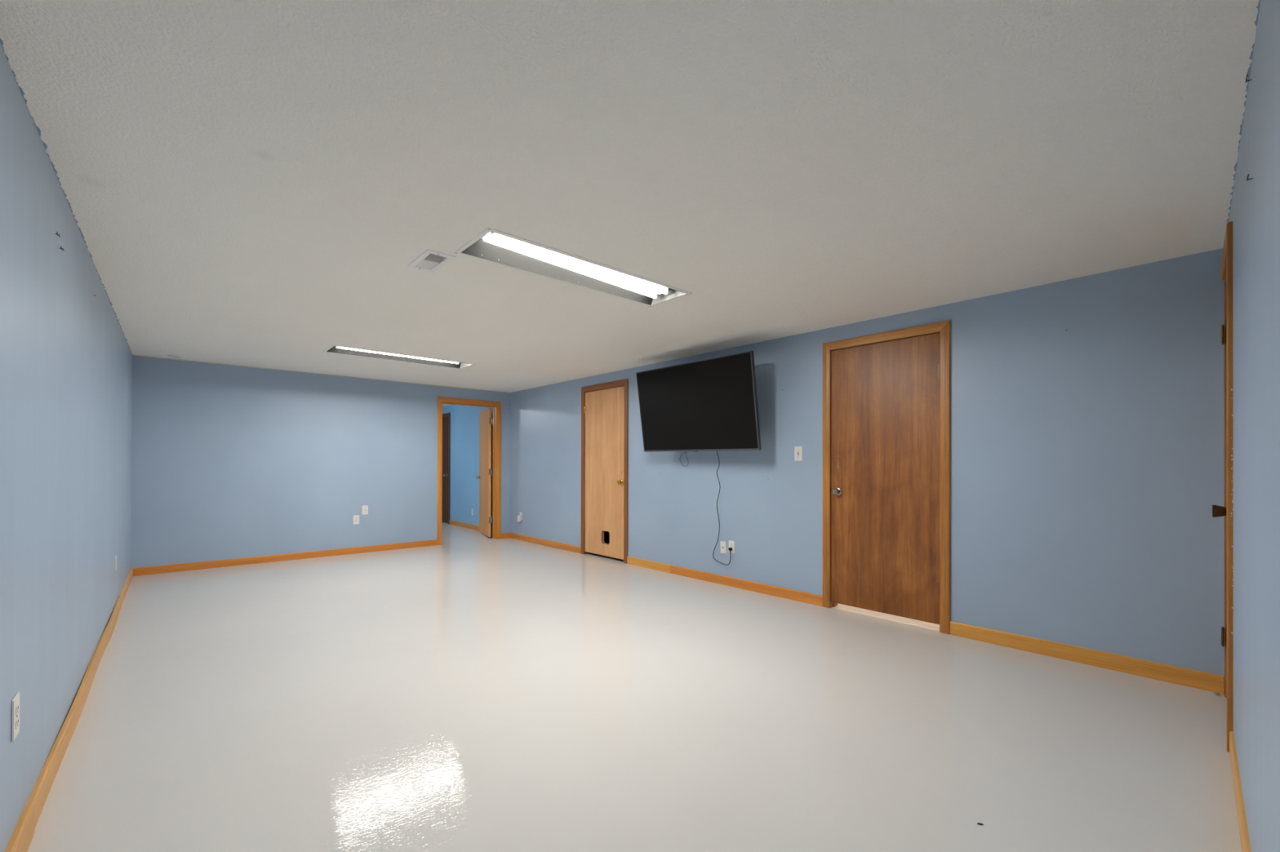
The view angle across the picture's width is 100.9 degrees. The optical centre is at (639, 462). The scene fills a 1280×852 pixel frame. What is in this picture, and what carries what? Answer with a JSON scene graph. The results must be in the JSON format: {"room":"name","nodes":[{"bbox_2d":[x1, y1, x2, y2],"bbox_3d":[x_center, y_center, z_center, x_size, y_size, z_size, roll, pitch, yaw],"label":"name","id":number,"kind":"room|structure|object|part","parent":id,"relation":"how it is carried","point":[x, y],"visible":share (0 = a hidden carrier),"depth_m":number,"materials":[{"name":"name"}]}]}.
{"room":"empty basement room","nodes":[
{"label":"empty basement room","id":0,"kind":"room"},
{"bbox_2d":[0,43,132,851],"bbox_3d":[-2.693,0.030,2.456,0.122,2.240,7.820,0,0,-41],"label":"wall","id":1,"kind":"structure","parent":0,"point":[66,355],"depth_m":1.86,"materials":[{"name":"blue paint"}]},
{"bbox_2d":[11,692,19,742],"bbox_3d":[-1.792,0.730,1.519,0.007,0.118,0.078,0,0,-41],"label":"wall outlet","id":2,"kind":"object","parent":1,"relation":"attached to","point":[15,701],"visible":1,"depth_m":1.51,"materials":[{"name":"white plastic"}]},
{"bbox_2d":[15,703,18,715],"bbox_3d":[-1.791,0.710,1.520,0.003,0.029,0.033,0,0,-41],"label":"receptacle","id":3,"kind":"object","parent":2,"relation":"attached to","point":[16,704],"depth_m":1.52,"materials":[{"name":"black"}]},
{"bbox_2d":[15,716,18,728],"bbox_3d":[-1.791,0.749,1.520,0.003,0.029,0.033,0,0,-41],"label":"receptacle","id":4,"kind":"object","parent":2,"relation":"attached to","point":[16,717],"depth_m":1.52,"materials":[{"name":"white plastic"}]},
{"bbox_2d":[4,568,133,851],"bbox_3d":[-2.664,1.104,2.525,0.027,0.092,7.487,0,0,-41],"label":"baseboard","id":5,"kind":"structure","parent":1,"relation":"attached to","point":[22,836],"depth_m":1.99,"materials":[{"name":"brown wood"}]},
{"bbox_2d":[115,555,116,571],"bbox_3d":[-3.937,0.756,3.972,0.007,0.115,0.070,0,0,-41],"label":"wall outlet","id":6,"kind":"object","parent":1,"relation":"attached to","point":[116,555],"visible":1,"depth_m":3.95,"materials":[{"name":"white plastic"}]},
{"bbox_2d":[131,355,510,568],"bbox_3d":[-3.572,0.039,6.840,4.329,2.240,0.120,0,0,-42],"label":"wall","id":7,"kind":"structure","parent":0,"point":[228,462],"depth_m":6.15,"materials":[{"name":"blue paint"}]},
{"bbox_2d":[133,533,509,576],"bbox_3d":[-3.575,1.119,6.749,4.182,0.080,0.012,0,0,-42],"label":"baseboard","id":8,"kind":"structure","parent":7,"relation":"attached to","point":[295,556],"depth_m":6.15,"materials":[{"name":"orange wood"}]},
{"bbox_2d":[132,355,510,393],"bbox_3d":[-3.571,-1.077,6.753,4.209,0.010,0.012,0,0,-42],"label":"trim","id":9,"kind":"structure","parent":7,"relation":"attached to","point":[132,355],"depth_m":6.33,"materials":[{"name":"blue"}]},
{"bbox_2d":[353,515,359,524],"bbox_3d":[-3.608,0.730,6.722,0.070,0.115,0.007,0,0,-42],"label":"wall outlet","id":10,"kind":"object","parent":7,"relation":"attached to","point":[356,517],"visible":1,"depth_m":6.72,"materials":[{"name":"white plastic"}]},
{"bbox_2d":[362,505,368,515],"bbox_3d":[-3.529,0.614,6.788,0.070,0.115,0.014,0,0,-42],"label":"cable jack plate","id":11,"kind":"object","parent":7,"relation":"attached to","point":[365,508],"visible":1,"depth_m":6.79,"materials":[{"name":"white plastic"}]},
{"bbox_2d":[437,396,501,545],"bbox_3d":[-2.723,0.122,8.126,1.126,2.082,0.929,0,0,-42],"label":"door","id":12,"kind":"structure","parent":7,"relation":"in","point":[486,420],"depth_m":8.04,"materials":[{"name":"orange wood"}]},
{"bbox_3d":[-2.813,0.121,7.430,0.062,2.082,0.016,0,0,-42],"label":"casing","id":13,"kind":"part","parent":12,"relation":"part of","materials":[{"name":"orange wood"}]},
{"bbox_3d":[-2.476,-0.888,7.734,0.964,0.062,0.016,0,0,-42],"label":"head casing","id":14,"kind":"part","parent":12,"relation":"part of","materials":[{"name":"orange wood"}]},
{"bbox_3d":[-2.143,0.123,8.033,0.062,2.082,0.016,0,0,-42],"label":"casing","id":15,"kind":"part","parent":12,"relation":"part of","materials":[{"name":"orange wood"}]},
{"bbox_2d":[604,531,608,543],"bbox_3d":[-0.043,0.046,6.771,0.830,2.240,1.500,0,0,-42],"label":"pet door","id":16,"kind":"structure","parent":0,"point":[606,533],"depth_m":7.27,"materials":[{"name":"black plastic"}]},
{"bbox_2d":[0,0,1260,406],"bbox_3d":[-1.952,-1.085,5.931,6.500,0.030,12.600,0,0,-42],"label":"ceiling","id":17,"kind":"structure","parent":0,"point":[246,183],"depth_m":1.90,"materials":[{"name":"paint"}]},
{"bbox_2d":[323,345,475,368],"bbox_3d":[-2.453,-1.121,5.487,1.390,0.092,0.390,0,0,-42],"label":"ceiling light","id":18,"kind":"object","parent":17,"relation":"attached to","point":[332,348],"visible":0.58,"depth_m":5.52,"materials":[{"name":"white metal"}]},
{"bbox_2d":[407,248,455,273],"bbox_3d":[-1.131,-1.123,2.857,0.144,0.107,0.310,0,0,-42],"label":"ceiling vent","id":19,"kind":"object","parent":17,"relation":"in","point":[431,261],"visible":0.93,"depth_m":2.85,"materials":[{"name":"white metal"}]},
{"bbox_2d":[453,227,692,306],"bbox_3d":[-0.313,-1.128,3.053,1.390,0.103,0.390,0,0,-42],"label":"ceiling light","id":20,"kind":"object","parent":17,"relation":"attached to","point":[491,246],"visible":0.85,"depth_m":3.02,"materials":[{"name":"white metal"}]},
{"bbox_2d":[26,523,1241,851],"bbox_3d":[-1.956,1.220,5.925,6.500,0.120,12.600,0,0,-42],"label":"floor","id":21,"kind":"structure","parent":0,"point":[473,691],"depth_m":2.29,"materials":[{"name":"grey paint"}]},
{"bbox_2d":[442,248,1224,693],"bbox_3d":[-0.918,0.045,7.058,0.150,2.240,11.704,0,0,-42],"label":"wall","id":22,"kind":"structure","parent":0,"point":[1087,458],"depth_m":3.26,"materials":[{"name":"blue paint"}]},
{"bbox_2d":[442,413,450,524],"bbox_3d":[-3.898,0.116,10.258,0.064,2.100,0.920,0,0,-42],"label":"door","id":23,"kind":"structure","parent":22,"relation":"in","point":[446,417],"depth_m":10.06,"materials":[{"name":"brown wood"}]},
{"bbox_3d":[-3.878,-0.904,10.276,0.016,0.060,0.920,0,0,-42],"label":"head casing","id":24,"kind":"part","parent":23,"relation":"part of","materials":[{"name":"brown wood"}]},
{"bbox_3d":[-3.593,0.116,9.954,0.016,2.100,0.060,0,0,-42],"label":"casing","id":25,"kind":"part","parent":23,"relation":"part of","materials":[{"name":"brown wood"}]},
{"bbox_2d":[449,520,492,533],"bbox_3d":[-2.828,1.123,9.101,0.012,0.086,2.229,0,0,-42],"label":"baseboard","id":26,"kind":"structure","parent":22,"relation":"attached to","point":[468,526],"depth_m":9.39,"materials":[{"name":"brown wood"}]},
{"bbox_2d":[580,378,628,564],"bbox_3d":[-0.415,0.103,6.433,0.175,2.123,0.906,0,0,-42],"label":"door","id":27,"kind":"structure","parent":22,"relation":"in","point":[605,406],"depth_m":6.39,"materials":[{"name":"brown wood"}]},
{"bbox_3d":[-0.727,0.103,6.720,0.016,2.123,0.063,0,0,-42],"label":"casing","id":28,"kind":"part","parent":27,"relation":"part of","materials":[{"name":"brown wood"}]},
{"bbox_3d":[-0.443,-0.927,6.408,0.016,0.063,0.906,0,0,-42],"label":"head casing","id":29,"kind":"part","parent":27,"relation":"part of","materials":[{"name":"brown wood"}]},
{"bbox_3d":[-0.163,0.103,6.092,0.016,2.123,0.063,0,0,-42],"label":"casing","id":30,"kind":"part","parent":27,"relation":"part of","materials":[{"name":"brown wood"}]},
{"bbox_2d":[635,351,761,452],"bbox_3d":[0.576,-0.512,5.008,0.381,0.828,1.465,0,0,-41],"label":"television","id":31,"kind":"object","parent":22,"relation":"attached to","point":[711,404],"visible":1,"depth_m":4.82,"materials":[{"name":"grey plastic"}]},
{"bbox_2d":[712,450,732,565],"bbox_3d":[0.778,0.396,4.959,0.174,1.138,0.224,0,0,4],"label":"power cord","id":32,"kind":"object","parent":31,"relation":"hanging from","point":[730,548],"visible":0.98,"depth_m":4.99,"materials":[{"name":"black rubber"}]},
{"bbox_3d":[0.492,-0.515,4.935,0.026,0.821,1.460,-10,7,-40],"label":"panel","id":33,"kind":"part","parent":31,"relation":"part of","materials":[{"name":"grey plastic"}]},
{"bbox_2d":[720,541,726,553],"bbox_3d":[0.789,0.809,5.030,0.014,0.119,0.078,0,0,-42],"label":"cable jack plate","id":34,"kind":"object","parent":22,"relation":"attached to","point":[722,544],"visible":1,"depth_m":5.03,"materials":[{"name":"white plastic"}]},
{"bbox_2d":[728,540,734,553],"bbox_3d":[0.859,0.793,4.957,0.007,0.115,0.070,0,0,-42],"label":"wall outlet","id":35,"kind":"object","parent":22,"relation":"attached to","point":[731,544],"visible":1,"depth_m":4.95,"materials":[{"name":"white plastic"}]},
{"bbox_2d":[794,446,802,461],"bbox_3d":[1.325,-0.073,4.434,0.021,0.122,0.074,0,0,-42],"label":"light switch","id":36,"kind":"object","parent":22,"relation":"attached to","point":[797,450],"visible":1,"depth_m":4.43,"materials":[{"name":"white plastic"}]},
{"bbox_2d":[508,532,1223,694],"bbox_3d":[0.455,1.119,5.403,0.012,0.090,7.400,0,0,-42],"label":"baseboard","id":37,"kind":"structure","parent":22,"relation":"attached to","point":[1208,682],"depth_m":3.26,"materials":[{"name":"brown wood"}]},
{"bbox_2d":[822,320,950,634],"bbox_3d":[1.817,0.102,3.949,0.175,2.123,0.929,0,0,-42],"label":"door","id":38,"kind":"structure","parent":22,"relation":"in","point":[886,395],"depth_m":3.88,"materials":[{"name":"brown wood"}]},
{"bbox_3d":[1.497,0.102,4.244,0.017,2.123,0.063,0,0,-42],"label":"casing","id":39,"kind":"part","parent":38,"relation":"part of","materials":[{"name":"brown wood"}]},
{"bbox_3d":[1.542,0.231,4.160,0.049,0.053,0.053,0,0,-42],"label":"knob","id":40,"kind":"part","parent":38,"relation":"part of","materials":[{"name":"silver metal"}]},
{"bbox_3d":[1.789,-0.928,3.924,0.017,0.063,0.929,0,0,-42],"label":"head casing","id":41,"kind":"part","parent":38,"relation":"part of","materials":[{"name":"brown wood"}]},
{"bbox_3d":[2.076,0.101,3.599,0.017,2.123,0.063,0,0,-42],"label":"casing","id":42,"kind":"part","parent":38,"relation":"part of","materials":[{"name":"brown wood"}]},
{"bbox_3d":[-1.781,0.805,7.896,0.007,0.115,0.070,0,0,-42],"label":"wall outlet","id":43,"kind":"object","parent":22,"relation":"attached to","visible":0},
{"bbox_2d":[517,515,520,523],"bbox_3d":[-1.800,0.846,7.878,0.042,0.112,0.056,0,0,-42],"label":"plug","id":44,"kind":"object","parent":43,"relation":"attached to","point":[518,516],"visible":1,"depth_m":7.86,"materials":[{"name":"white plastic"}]},
{"bbox_2d":[1224,0,1279,851],"bbox_3d":[1.413,0.035,1.115,4.570,2.240,0.121,0,0,-44],"label":"wall","id":45,"kind":"structure","parent":0,"point":[1255,209],"depth_m":1.30,"materials":[{"name":"blue paint"}]},
{"bbox_2d":[1212,221,1233,752],"bbox_3d":[2.672,0.100,2.356,0.789,2.123,0.175,0,0,-44],"label":"door","id":46,"kind":"structure","parent":45,"relation":"in","point":[1226,267],"depth_m":2.12,"materials":[{"name":"brown wood"}]},
{"bbox_3d":[2.435,0.205,2.212,0.052,0.052,0.054,0,0,-44],"label":"knob","id":47,"kind":"part","parent":46,"relation":"part of","materials":[{"name":"brown metal"}]},
{"bbox_3d":[2.646,-0.932,2.389,0.787,0.060,0.017,0,0,-44],"label":"head casing","id":48,"kind":"part","parent":46,"relation":"part of","materials":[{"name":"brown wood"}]},
{"bbox_3d":[2.915,0.131,2.635,0.032,2.063,0.003,0,0,-44],"label":"casing","id":49,"kind":"part","parent":46,"relation":"part of","materials":[{"name":"brown wood"}]},
{"bbox_3d":[2.381,0.099,2.135,0.060,2.123,0.017,0,0,-44],"label":"casing","id":50,"kind":"part","parent":46,"relation":"part of","materials":[{"name":"brown wood"}]},
{"bbox_2d":[1229,731,1251,851],"bbox_3d":[1.127,1.111,0.932,3.409,0.088,0.011,0,0,-44],"label":"baseboard","id":51,"kind":"structure","parent":45,"relation":"attached to","point":[1243,830],"depth_m":1.71,"materials":[{"name":"brown wood"}]}
]}

